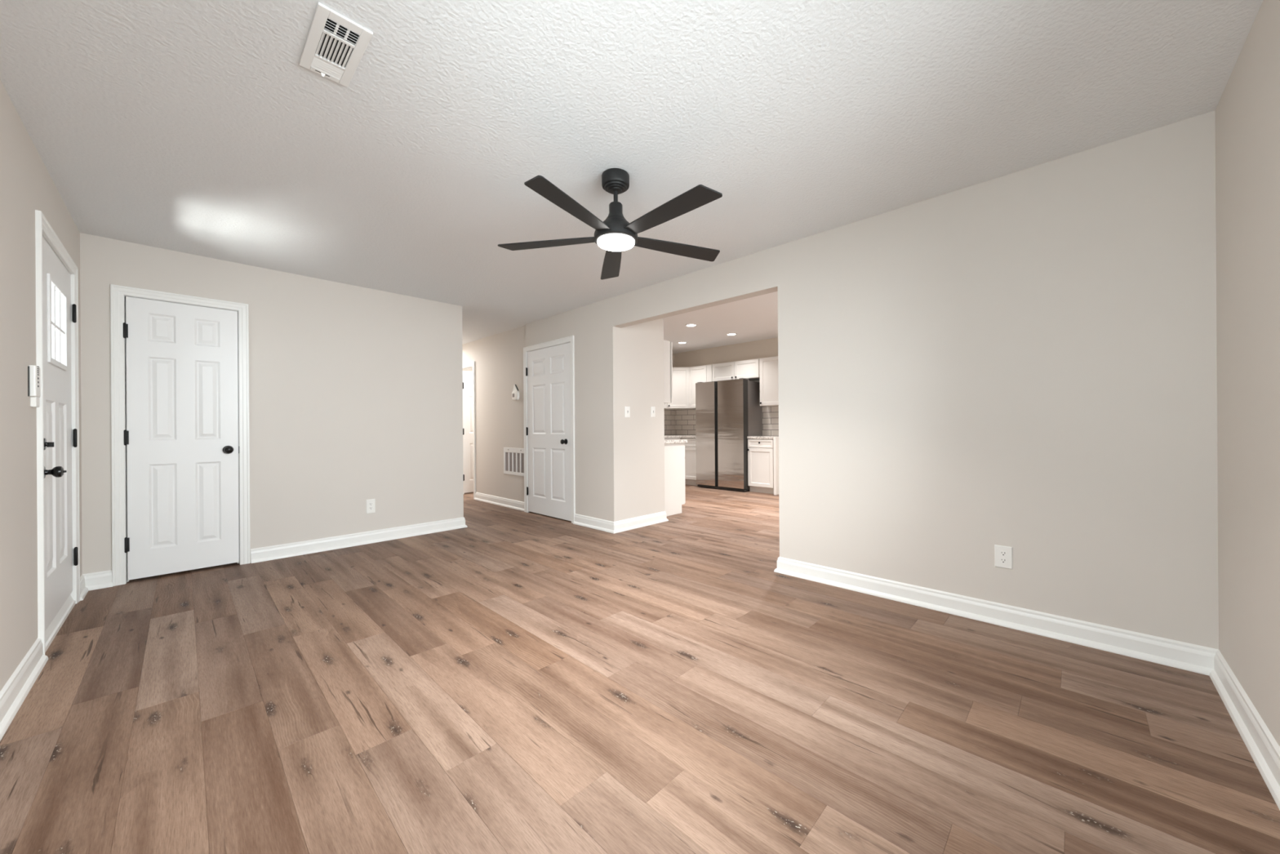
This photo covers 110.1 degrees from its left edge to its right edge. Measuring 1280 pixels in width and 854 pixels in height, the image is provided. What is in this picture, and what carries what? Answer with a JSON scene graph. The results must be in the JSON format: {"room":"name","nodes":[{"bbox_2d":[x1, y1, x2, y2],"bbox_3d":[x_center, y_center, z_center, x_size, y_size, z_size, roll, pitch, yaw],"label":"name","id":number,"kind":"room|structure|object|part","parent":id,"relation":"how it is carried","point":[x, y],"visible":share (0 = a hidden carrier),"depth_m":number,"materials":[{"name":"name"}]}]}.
{"room":"empty living room","nodes":[
{"label":"empty living room","id":0,"kind":"room"},
{"bbox_2d":[0,79,82,691],"bbox_3d":[-1.961,-0.120,1.131,5.564,2.440,0.160,0,0,44],"label":"wall","id":1,"kind":"structure","parent":0,"point":[27,186],"depth_m":1.89,"materials":[{"name":"beige paint"}]},
{"bbox_2d":[27,364,40,407],"bbox_3d":[-2.766,-0.188,2.046,0.103,0.187,0.024,0,0,44],"label":"keypad","id":2,"kind":"object","parent":1,"relation":"attached to","point":[33,371],"visible":1,"depth_m":2.02,"materials":[{"name":"white plastic"}]},
{"bbox_2d":[35,209,79,654],"bbox_3d":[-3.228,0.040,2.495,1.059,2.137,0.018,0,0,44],"label":"trim","id":3,"kind":"structure","parent":1,"relation":"attached to","point":[42,225],"depth_m":2.13,"materials":[{"name":"white paint"}]},
{"bbox_2d":[44,595,75,652],"bbox_3d":[-3.281,1.068,2.434,0.929,0.082,0.166,0,0,44],"label":"trim","id":4,"kind":"structure","parent":1,"relation":"attached to","point":[53,628],"depth_m":2.47,"materials":[{"name":"white paint"}]},
{"bbox_2d":[42,236,78,631],"bbox_3d":[-3.229,0.032,2.501,0.935,1.983,0.120,0,0,44],"label":"door","id":5,"kind":"structure","parent":1,"relation":"in","point":[56,279],"depth_m":2.48,"materials":[{"name":"white paint"}]},
{"bbox_3d":[-2.924,0.221,2.234,0.066,0.066,0.076,0,0,44],"label":"knob","id":6,"kind":"part","parent":5,"relation":"part of","materials":[{"name":"black metal"}]},
{"bbox_2d":[80,569,112,600],"bbox_3d":[-3.655,1.055,3.003,0.272,0.113,0.137,0,0,44],"label":"baseboard","id":7,"kind":"structure","parent":1,"relation":"attached to","point":[100,580],"depth_m":3.08,"materials":[{"name":"white paint"}]},
{"bbox_2d":[80,232,463,573],"bbox_3d":[-2.923,-0.114,4.036,0.115,2.440,2.648,0,0,44],"label":"wall","id":8,"kind":"structure","parent":0,"point":[356,393],"depth_m":3.99,"materials":[{"name":"beige paint"}]},
{"bbox_2d":[110,284,250,586],"bbox_3d":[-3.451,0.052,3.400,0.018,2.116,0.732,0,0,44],"label":"trim","id":9,"kind":"structure","parent":8,"relation":"attached to","point":[117,292],"depth_m":3.18,"materials":[{"name":"white paint"}]},
{"bbox_2d":[123,296,239,580],"bbox_3d":[-3.447,0.075,3.392,0.102,2.026,0.612,0,0,44],"label":"door","id":10,"kind":"structure","parent":8,"relation":"in","point":[181,433],"depth_m":3.38,"materials":[{"name":"white paint"}]},
{"bbox_3d":[-3.265,0.177,3.551,0.068,0.066,0.066,0,0,44],"label":"knob","id":11,"kind":"part","parent":10,"relation":"part of","materials":[{"name":"black metal"}]},
{"bbox_2d":[250,516,467,563],"bbox_3d":[-3.888,1.056,5.617,3.776,0.113,1.809,0,0,44],"label":"baseboard","id":12,"kind":"structure","parent":8,"relation":"attached to","point":[300,548],"depth_m":4.16,"materials":[{"name":"white paint"}]},
{"bbox_2d":[366,498,375,513],"bbox_3d":[-2.581,0.753,4.292,0.009,0.135,0.076,0,0,44],"label":"power outlet","id":13,"kind":"object","parent":8,"relation":"attached to","point":[371,503],"visible":1,"depth_m":4.29,"materials":[{"name":"white plastic"}]},
{"bbox_2d":[0,0,1262,344],"bbox_3d":[-1.989,-1.400,3.746,9.330,0.120,3.952,0,0,44],"label":"ceiling","id":14,"kind":"structure","parent":0,"point":[197,127],"depth_m":1.93,"materials":[{"name":"white paint"}]},
{"bbox_2d":[298,2,373,87],"bbox_3d":[-1.083,-1.337,1.587,0.337,0.018,0.154,0,0,44],"label":"ceiling vent","id":15,"kind":"object","parent":14,"relation":"in","point":[332,37],"visible":1,"depth_m":1.57,"materials":[{"name":"white metal"}]},
{"bbox_2d":[497,168,722,279],"bbox_3d":[-0.089,-1.165,2.370,1.222,0.374,1.264,0,0,44],"label":"ceiling fan","id":16,"kind":"object","parent":14,"relation":"hanging from","point":[615,235],"visible":1,"depth_m":2.33,"materials":[{"name":"black metal"}]},
{"bbox_3d":[-0.492,-1.018,2.480,0.584,0.023,0.122,0,0,10],"label":"blade","id":17,"kind":"part","parent":16,"relation":"part of","materials":[{"name":"black wood"}]},
{"bbox_3d":[-0.315,-1.019,2.081,0.122,0.023,0.584,0,0,28],"label":"blade","id":18,"kind":"part","parent":16,"relation":"part of","materials":[{"name":"black wood"}]},
{"bbox_3d":[-0.168,-1.020,2.772,0.122,0.023,0.584,0,0,-8],"label":"blade","id":19,"kind":"part","parent":16,"relation":"part of","materials":[{"name":"black wood"}]},
{"bbox_3d":[0.117,-1.022,2.124,0.586,0.023,0.128,0,0,44],"label":"blade","id":20,"kind":"part","parent":16,"relation":"part of","materials":[{"name":"black wood"}]},
{"bbox_3d":[0.210,-1.022,2.554,0.584,0.023,0.122,0,0,-26],"label":"blade","id":21,"kind":"part","parent":16,"relation":"part of","materials":[{"name":"black wood"}]},
{"bbox_2d":[604,297,664,521],"bbox_3d":[-0.040,-0.223,4.965,0.119,2.620,0.796,0,0,44],"label":"wall","id":22,"kind":"structure","parent":0,"point":[635,443],"depth_m":4.86,"materials":[{"name":"beige paint"}]},
{"bbox_2d":[573,511,668,533],"bbox_3d":[-0.214,1.032,5.144,0.689,0.113,0.856,0,0,44],"label":"baseboard","id":23,"kind":"structure","parent":22,"relation":"attached to","point":[600,524],"depth_m":4.86,"materials":[{"name":"white paint"}]},
{"bbox_2d":[625,406,630,417],"bbox_3d":[-0.129,-0.167,4.778,0.017,0.118,0.070,0,0,44],"label":"light switch","id":24,"kind":"object","parent":22,"relation":"attached to","point":[627,408],"visible":1,"depth_m":4.78,"materials":[{"name":"white plastic"}]},
{"bbox_2d":[650,406,655,417],"bbox_3d":[0.153,-0.178,5.066,0.017,0.118,0.070,0,0,44],"label":"light switch","id":25,"kind":"object","parent":22,"relation":"attached to","point":[652,408],"visible":1,"depth_m":5.06,"materials":[{"name":"white plastic"}]},
{"bbox_2d":[0,484,1279,853],"bbox_3d":[-0.687,1.152,5.296,9.600,0.120,8.100,0,0,44],"label":"floor","id":26,"kind":"structure","parent":0,"point":[511,681],"depth_m":1.68,"materials":[{"name":"brown wood"}]},
{"bbox_2d":[664,442,685,515],"bbox_3d":[-0.240,0.645,6.156,1.760,0.888,0.617,0,0,44],"label":"base cabinet","id":27,"kind":"object","parent":26,"relation":"on","point":[674,453],"visible":0.11,"depth_m":5.58,"materials":[{"name":"white paint"}]},
{"bbox_2d":[664,435,695,444],"bbox_3d":[0.458,0.175,7.295,2.401,0.039,3.225,0,0,44],"label":"countertop","id":28,"kind":"structure","parent":27,"relation":"on","point":[666,441],"depth_m":5.81,"materials":[{"name":"stone"}]},
{"bbox_2d":[680,437,697,485],"bbox_3d":[0.901,0.637,8.744,1.018,0.888,0.554,0,0,44],"label":"base cabinet","id":29,"kind":"object","parent":26,"relation":"on","point":[690,457],"visible":0.16,"depth_m":8.34,"materials":[{"name":"white paint"}]},
{"bbox_3d":[0.924,0.279,8.345,0.409,0.153,0.020,0,0,44],"label":"drawer","id":30,"kind":"part","parent":29,"relation":"part of","materials":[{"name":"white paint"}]},
{"bbox_3d":[0.927,0.666,8.345,0.409,0.600,0.020,0,0,44],"label":"door","id":31,"kind":"part","parent":29,"relation":"part of","materials":[{"name":"white paint"}]},
{"bbox_2d":[695,377,762,491],"bbox_3d":[1.580,0.126,7.981,0.990,1.902,0.622,0,0,44],"label":"refrigerator","id":32,"kind":"object","parent":26,"relation":"on","point":[729,411],"visible":0.89,"depth_m":7.71,"materials":[{"name":"grey metal"}]},
{"bbox_3d":[1.185,0.109,7.989,0.416,1.831,0.077,0,0,44],"label":"door","id":33,"kind":"part","parent":32,"relation":"part of","materials":[{"name":"silver metal"}]},
{"bbox_3d":[1.561,0.106,7.621,0.514,1.831,0.077,0,0,44],"label":"door","id":34,"kind":"part","parent":32,"relation":"part of","materials":[{"name":"silver metal"}]},
{"bbox_2d":[747,438,773,493],"bbox_3d":[2.148,0.629,7.508,0.467,0.888,0.577,0,0,44],"label":"base cabinet","id":35,"kind":"object","parent":26,"relation":"on","point":[760,451],"visible":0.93,"depth_m":7.33,"materials":[{"name":"white paint"}]},
{"bbox_3d":[1.970,0.263,7.329,0.454,0.131,0.020,0,0,44],"label":"drawer","id":36,"kind":"part","parent":35,"relation":"part of","materials":[{"name":"white paint"}]},
{"bbox_2d":[746,435,778,439],"bbox_3d":[2.150,0.164,7.510,0.477,0.039,0.551,0,0,44],"label":"countertop","id":37,"kind":"structure","parent":35,"relation":"on","point":[748,437],"depth_m":7.34,"materials":[{"name":"stone"}]},
{"bbox_2d":[773,436,778,494],"bbox_3d":[2.338,0.612,7.325,0.039,0.920,0.556,0,0,44],"label":"end panel","id":38,"kind":"object","parent":26,"relation":"on","point":[775,439],"visible":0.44,"depth_m":7.13,"materials":[{"name":"white paint"}]},
{"bbox_2d":[672,353,674,367],"bbox_3d":[-0.686,-0.218,7.941,0.115,2.620,3.916,0,0,44],"label":"wall","id":39,"kind":"structure","parent":0,"point":[673,353],"depth_m":9.28,"materials":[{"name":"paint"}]},
{"bbox_2d":[663,291,777,353],"bbox_3d":[1.670,-1.594,5.689,6.615,0.100,4.026,0,0,44],"label":"ceiling","id":40,"kind":"structure","parent":0,"point":[754,318],"depth_m":6.70,"materials":[{"name":"paint"}]},
{"bbox_2d":[684,323,697,326],"bbox_3d":[0.769,-1.534,6.717,0.184,0.008,0.184,0,0,44],"label":"recessed light","id":41,"kind":"object","parent":40,"relation":"in","point":[691,324],"visible":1,"depth_m":6.71,"materials":[{"name":"white plastic"}]},
{"bbox_2d":[725,333,737,335],"bbox_3d":[1.512,-1.539,7.393,0.184,0.008,0.184,0,0,44],"label":"recessed light","id":42,"kind":"object","parent":40,"relation":"in","point":[727,334],"visible":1,"depth_m":7.38,"materials":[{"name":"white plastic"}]},
{"bbox_2d":[674,337,777,382],"bbox_3d":[3.052,-0.243,7.103,6.630,2.620,0.115,0,0,44],"label":"wall","id":43,"kind":"structure","parent":0,"point":[766,348],"depth_m":8.37,"materials":[{"name":"paint"}]},
{"bbox_2d":[664,367,694,409],"bbox_3d":[0.729,-0.769,8.865,0.618,0.798,0.609,0,0,44],"label":"upper cabinet","id":44,"kind":"object","parent":43,"relation":"attached to","point":[680,375],"visible":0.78,"depth_m":8.65,"materials":[{"name":"white paint"}]},
{"bbox_2d":[688,364,712,408],"bbox_3d":[1.242,-0.772,8.574,0.534,0.798,0.306,0,0,44],"label":"upper cabinet","id":45,"kind":"object","parent":43,"relation":"attached to","point":[699,373],"visible":0.53,"depth_m":8.54,"materials":[{"name":"white paint"}]},
{"bbox_2d":[664,405,778,435],"bbox_3d":[0.804,-0.113,6.961,3.385,0.530,3.233,0,0,44],"label":"backsplash","id":46,"kind":"structure","parent":43,"relation":"attached to","point":[677,422],"depth_m":9.02,"materials":[{"name":"tile"}]},
{"bbox_2d":[711,358,759,381],"bbox_3d":[1.770,-1.012,8.036,0.964,0.325,0.334,0,0,44],"label":"upper cabinet","id":47,"kind":"object","parent":43,"relation":"attached to","point":[748,369],"visible":0.88,"depth_m":7.90,"materials":[{"name":"white paint"}]},
{"bbox_3d":[1.509,-1.010,8.112,0.472,0.314,0.020,0,0,44],"label":"door","id":48,"kind":"part","parent":47,"relation":"part of","materials":[{"name":"white paint"}]},
{"bbox_3d":[1.851,-1.012,7.777,0.474,0.314,0.020,0,0,44],"label":"door","id":49,"kind":"part","parent":47,"relation":"part of","materials":[{"name":"white paint"}]},
{"bbox_2d":[759,355,778,406],"bbox_3d":[2.357,-0.774,7.464,0.662,0.810,0.334,0,0,44],"label":"upper cabinet","id":50,"kind":"object","parent":43,"relation":"attached to","point":[768,366],"visible":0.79,"depth_m":7.47,"materials":[{"name":"white paint"}]},
{"bbox_2d":[462,110,1218,648],"bbox_3d":[-0.629,-0.219,5.086,9.190,2.620,0.145,0,0,44],"label":"wall","id":51,"kind":"structure","parent":0,"point":[1025,361],"depth_m":2.44,"materials":[{"name":"beige paint"}]},
{"bbox_2d":[462,370,473,493],"bbox_3d":[-2.718,0.069,7.628,0.102,2.032,0.607,0,0,44],"label":"door","id":52,"kind":"structure","parent":51,"relation":"in","point":[468,476],"depth_m":7.49,"materials":[{"name":"white paint"}]},
{"bbox_2d":[462,361,475,498],"bbox_3d":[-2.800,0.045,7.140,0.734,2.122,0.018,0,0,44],"label":"trim","id":53,"kind":"structure","parent":51,"relation":"attached to","point":[472,363],"depth_m":6.89,"materials":[{"name":"white paint"}]},
{"bbox_2d":[474,492,524,511],"bbox_3d":[-2.011,1.044,6.366,1.474,0.113,0.030,0,0,44],"label":"baseboard","id":54,"kind":"structure","parent":51,"relation":"attached to","point":[513,504],"depth_m":6.32,"materials":[{"name":"white paint"}]},
{"bbox_2d":[503,447,524,475],"bbox_3d":[-1.701,0.460,6.068,0.587,0.367,0.016,0,0,44],"label":"air vent","id":55,"kind":"object","parent":51,"relation":"in","point":[513,458],"visible":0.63,"depth_m":6.09,"materials":[{"name":"white metal"}]},
{"bbox_2d":[511,384,519,399],"bbox_3d":[-1.680,-0.477,6.029,0.150,0.219,0.034,0,0,44],"label":"thermostat","id":56,"kind":"object","parent":51,"relation":"attached to","point":[515,393],"visible":1,"depth_m":6.01,"materials":[{"name":"white plastic"}]},
{"bbox_2d":[525,342,571,520],"bbox_3d":[-1.138,0.051,5.459,0.938,2.056,0.102,0,0,44],"label":"door","id":57,"kind":"structure","parent":51,"relation":"in","point":[548,371],"depth_m":5.44,"materials":[{"name":"white paint"}]},
{"bbox_3d":[-0.885,0.164,5.188,0.066,0.066,0.068,0,0,44],"label":"knob","id":58,"kind":"part","parent":57,"relation":"part of","materials":[{"name":"black metal"}]},
{"bbox_2d":[523,335,575,523],"bbox_3d":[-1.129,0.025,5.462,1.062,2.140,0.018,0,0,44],"label":"trim","id":59,"kind":"structure","parent":51,"relation":"attached to","point":[569,339],"depth_m":5.24,"materials":[{"name":"white paint"}]},
{"bbox_2d":[0,556,1279,809],"bbox_3d":[-0.123,1.031,2.076,3.949,0.113,3.752,0,0,44],"label":"baseboard","id":60,"kind":"structure","parent":51,"relation":"attached to","point":[1264,748],"depth_m":2.10,"materials":[{"name":"white paint"}]},
{"bbox_2d":[994,544,1012,568],"bbox_3d":[1.977,0.704,2.435,0.076,0.120,0.009,0,0,44],"label":"power outlet","id":61,"kind":"object","parent":51,"relation":"attached to","point":[1002,554],"visible":1,"depth_m":2.43,"materials":[{"name":"white plastic"}]},
{"bbox_2d":[999,557,1007,563],"bbox_3d":[1.975,0.723,2.433,0.034,0.028,0.003,0,0,44],"label":"receptacle","id":62,"kind":"object","parent":61,"relation":"attached to","point":[1002,560],"depth_m":2.43,"materials":[{"name":"white plastic"}]},
{"bbox_2d":[999,550,1007,556],"bbox_3d":[1.975,0.684,2.433,0.034,0.028,0.003,0,0,44],"label":"receptacle","id":63,"kind":"object","parent":61,"relation":"attached to","point":[1002,553],"depth_m":2.43,"materials":[{"name":"white plastic"}]},
{"bbox_2d":[1215,0,1279,746],"bbox_3d":[2.731,-0.241,2.064,0.160,2.620,7.738,0,0,44],"label":"wall","id":64,"kind":"structure","parent":0,"point":[1247,110],"depth_m":1.55,"materials":[{"name":"beige paint"}]},
{"bbox_3d":[-0.711,-0.218,6.098,2.425,2.620,0.115,0,0,44],"label":"wall","id":65,"kind":"structure","parent":0,"visible":0},
{"bbox_2d":[663,340,672,403],"bbox_3d":[-0.412,-0.680,6.126,1.950,0.764,0.346,0,0,44],"label":"upper cabinet","id":66,"kind":"object","parent":65,"relation":"attached to","point":[668,347],"visible":0.15,"depth_m":5.51,"materials":[{"name":"white paint"}]},
{"bbox_3d":[0.225,-0.684,5.731,0.484,0.755,0.020,0,0,44],"label":"door","id":67,"kind":"part","parent":66,"relation":"part of","materials":[{"name":"white paint"}]}
]}

